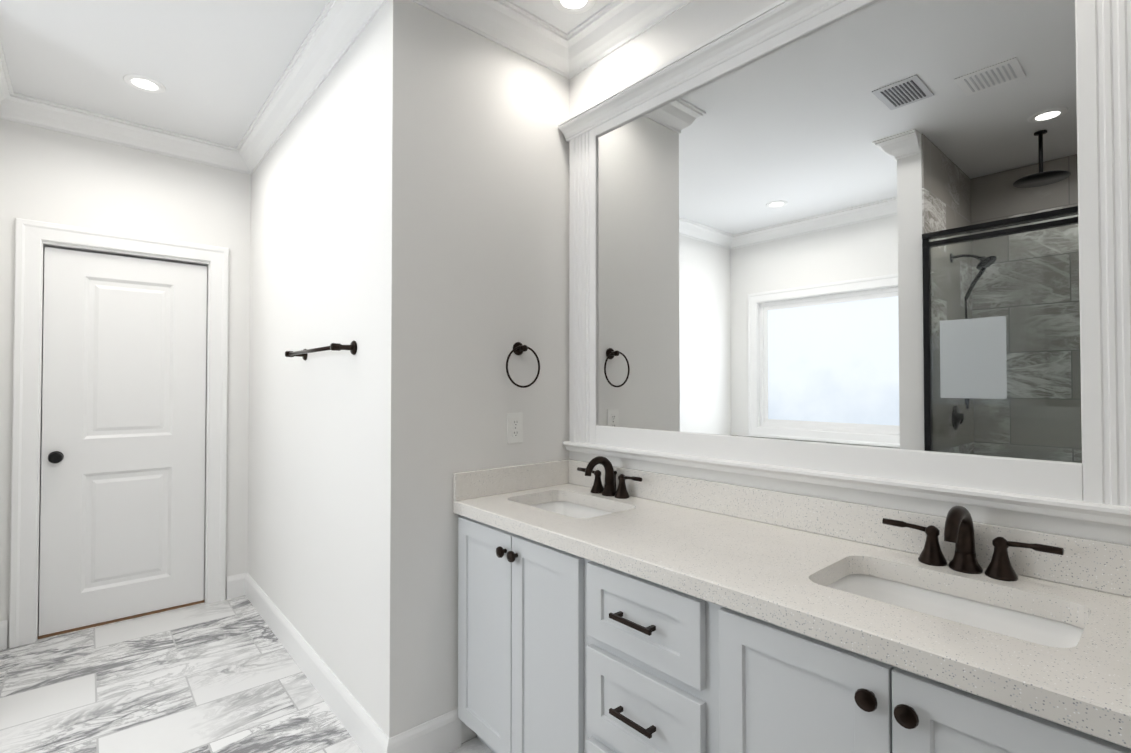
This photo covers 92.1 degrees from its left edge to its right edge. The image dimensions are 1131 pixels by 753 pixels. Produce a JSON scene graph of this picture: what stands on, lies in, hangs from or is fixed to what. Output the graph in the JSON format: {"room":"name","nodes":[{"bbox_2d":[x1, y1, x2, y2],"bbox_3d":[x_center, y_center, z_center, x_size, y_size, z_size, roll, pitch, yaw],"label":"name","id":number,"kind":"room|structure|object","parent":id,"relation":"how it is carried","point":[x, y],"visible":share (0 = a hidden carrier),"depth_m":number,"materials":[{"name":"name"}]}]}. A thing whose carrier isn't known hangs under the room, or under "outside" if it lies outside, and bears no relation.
{"room":"bathroom","nodes":[
{"label":"bathroom","id":0,"kind":"room"},
{"bbox_2d":[0,118,250,646],"bbox_3d":[-2.465,-0.018,3.101,1.155,2.750,0.120,1,-1,-41],"label":"wall","id":1,"kind":"structure","parent":0,"point":[52,176],"depth_m":3.06,"materials":[{"name":"paint"}]},
{"bbox_2d":[0,620,7,649],"bbox_3d":[-2.666,1.275,2.188,0.527,0.135,0.958,1,-1,-41],"label":"baseboard","id":2,"kind":"structure","parent":1,"relation":"attached to","point":[3,633],"depth_m":2.70,"materials":[{"name":"paint"}]},
{"bbox_2d":[0,40,19,119],"bbox_3d":[-2.474,-1.351,2.331,0.100,0.109,0.810,1,-1,-41],"label":"crown molding","id":3,"kind":"structure","parent":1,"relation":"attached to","point":[9,100],"depth_m":2.68,"materials":[{"name":"paint"}]},
{"bbox_2d":[0,94,235,170],"bbox_3d":[-2.438,-1.341,2.999,1.035,0.109,0.100,1,-1,-41],"label":"crown molding","id":4,"kind":"structure","parent":1,"relation":"attached to","point":[37,112],"depth_m":2.99,"materials":[{"name":"paint"}]},
{"bbox_2d":[9,218,228,647],"bbox_3d":[-2.462,0.282,3.083,0.926,2.149,0.144,1,-1,-41],"label":"door frame","id":5,"kind":"structure","parent":1,"relation":"attached to","point":[31,236],"depth_m":2.82,"materials":[{"name":"paint"}]},
{"bbox_2d":[39,247,206,635],"bbox_3d":[-2.462,0.335,3.081,0.716,2.018,0.035,1,-1,-41],"label":"door","id":6,"kind":"structure","parent":1,"relation":"in","point":[123,432],"depth_m":3.04,"materials":[{"name":"paint"}]},
{"bbox_2d":[48,451,63,463],"bbox_3d":[-2.656,0.423,2.841,0.062,0.062,0.069,1,-1,-41],"label":"door knob","id":7,"kind":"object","parent":6,"relation":"attached to","point":[55,457],"depth_m":2.82,"materials":[{"name":"black metal"}]},
{"bbox_2d":[232,0,386,173],"bbox_3d":[-1.293,-1.347,2.584,0.100,0.109,2.234,1,-1,-41],"label":"crown molding","id":8,"kind":"structure","parent":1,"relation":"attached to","point":[336,30],"depth_m":2.43,"materials":[{"name":"paint"}]},
{"bbox_2d":[226,572,461,752],"bbox_3d":[-1.226,1.282,2.658,0.378,0.135,2.148,1,-1,-41],"label":"baseboard","id":9,"kind":"structure","parent":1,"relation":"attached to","point":[440,734],"depth_m":2.10,"materials":[{"name":"paint"}]},
{"bbox_2d":[0,595,493,752],"bbox_3d":[-0.900,1.373,0.977,3.470,0.100,5.404,1,-1,-41],"label":"floor","id":10,"kind":"structure","parent":0,"point":[227,676],"depth_m":2.32,"materials":[{"name":"tile"}]},
{"bbox_2d":[37,600,204,638],"bbox_3d":[-2.464,1.351,3.067,0.724,0.010,0.060,1,-1,-41],"label":"threshold","id":11,"kind":"object","parent":10,"relation":"on","point":[113,621],"visible":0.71,"depth_m":3.02,"materials":[{"name":"brown wood"}]},
{"bbox_2d":[453,508,1130,752],"bbox_3d":[0.380,0.909,1.480,0.586,0.845,1.772,1,-1,-41],"label":"bathroom vanity","id":12,"kind":"object","parent":10,"relation":"on","point":[605,605],"depth_m":1.26,"materials":[{"name":"paint"}]},
{"bbox_2d":[453,484,1130,739],"bbox_3d":[0.394,0.464,1.488,0.564,0.045,1.790,1,-1,-41],"label":"countertop","id":13,"kind":"structure","parent":12,"relation":"on","point":[773,570],"depth_m":1.12,"materials":[{"name":"white stone"}]},
{"bbox_2d":[521,496,620,519],"bbox_3d":[0.015,0.559,1.942,0.340,0.155,0.490,1,-1,-41],"label":"sink","id":14,"kind":"object","parent":13,"relation":"in","point":[566,505],"depth_m":2.12,"materials":[{"name":"white ceramic"}]},
{"bbox_2d":[577,456,644,499],"bbox_3d":[0.133,0.374,2.049,0.158,0.152,0.334,1,-1,-41],"label":"faucet","id":15,"kind":"object","parent":13,"relation":"on","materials":[{"name":"black metal"}]},
{"bbox_2d":[821,564,1088,651],"bbox_3d":[0.753,0.546,1.100,0.340,0.155,0.490,1,-1,-41],"label":"sink","id":16,"kind":"object","parent":13,"relation":"in","point":[1039,625],"depth_m":1.18,"materials":[{"name":"white ceramic"}]},
{"bbox_2d":[881,505,1064,583],"bbox_3d":[0.872,0.361,1.207,0.158,0.152,0.334,1,-1,-41],"label":"faucet","id":17,"kind":"object","parent":13,"relation":"on","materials":[{"name":"black metal"}]},
{"bbox_2d":[0,0,612,147],"bbox_3d":[-0.900,-1.477,1.022,3.470,0.100,5.404,1,-1,-41],"label":"ceiling","id":18,"kind":"structure","parent":0,"point":[216,68],"depth_m":2.37,"materials":[{"name":"paint"}]},
{"bbox_2d":[123,74,165,92],"bbox_3d":[-2.013,-1.398,2.610,0.164,0.006,0.164,1,-1,-41],"label":"recessed light","id":19,"kind":"object","parent":18,"relation":"in","point":[144,83],"visible":1,"depth_m":2.60,"materials":[{"name":"paint"}]},
{"bbox_2d":[410,0,567,71],"bbox_3d":[-0.293,-1.356,2.042,0.690,0.109,0.100,1,-1,-41],"label":"crown molding","id":20,"kind":"structure","parent":18,"relation":"attached to","point":[502,22],"depth_m":2.11,"materials":[{"name":"paint"}]},
{"bbox_2d":[552,0,594,13],"bbox_3d":[0.031,-1.407,2.037,0.164,0.006,0.164,1,-1,-41],"label":"recessed light","id":21,"kind":"object","parent":18,"relation":"in","point":[573,6],"visible":1,"depth_m":2.07,"materials":[{"name":"paint"}]},
{"bbox_2d":[556,0,692,78],"bbox_3d":[0.572,-1.362,1.670,0.100,0.109,1.800,1,-1,-41],"label":"crown molding","id":22,"kind":"structure","parent":18,"relation":"attached to","point":[618,22],"depth_m":2.12,"materials":[{"name":"paint"}]},
{"bbox_2d":[247,0,568,743],"bbox_3d":[-0.981,-0.020,3.003,0.950,2.750,2.284,1,-1,-41],"label":"wall","id":23,"kind":"structure","parent":0,"point":[410,205],"depth_m":2.09,"materials":[{"name":"paint"}]},
{"bbox_2d":[285,340,356,359],"bbox_3d":[-1.043,-0.106,2.287,0.089,0.056,0.675,1,-1,-41],"label":"towel rail","id":24,"kind":"object","parent":23,"relation":"attached to","point":[351,347],"visible":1,"depth_m":2.10,"materials":[{"name":"black metal"}]},
{"bbox_2d":[507,412,522,443],"bbox_3d":[-0.199,0.204,2.159,0.076,0.120,0.009,1,-1,-41],"label":"electrical outlet plate","id":25,"kind":"object","parent":23,"relation":"attached to","point":[514,427],"visible":1,"depth_m":2.16,"materials":[{"name":"white plastic"}]},
{"bbox_2d":[506,342,539,387],"bbox_3d":[-0.175,-0.047,2.155,0.166,0.183,0.053,1,-1,-41],"label":"towel ring","id":26,"kind":"object","parent":23,"relation":"attached to","point":[519,348],"visible":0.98,"depth_m":2.16,"materials":[{"name":"black metal"}]},
{"bbox_2d":[453,460,568,499],"bbox_3d":[-0.197,0.402,2.148,0.545,0.100,0.019,1,-1,-41],"label":"backsplash","id":27,"kind":"structure","parent":0,"relation":"attached to","point":[483,482],"depth_m":2.12,"materials":[{"name":"white stone"}]},
{"bbox_2d":[558,0,1130,544],"bbox_3d":[0.638,-0.041,1.707,0.225,2.750,1.800,1,-1,-41],"label":"mirror","id":28,"kind":"object","parent":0,"point":[882,246],"depth_m":1.45,"materials":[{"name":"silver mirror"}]},
{"bbox_2d":[569,460,1130,595],"bbox_3d":[0.599,0.394,1.668,0.019,0.100,1.790,1,-1,-41],"label":"backsplash","id":29,"kind":"structure","parent":0,"relation":"attached to","point":[1105,566],"depth_m":1.47,"materials":[{"name":"white stone"}]}
]}

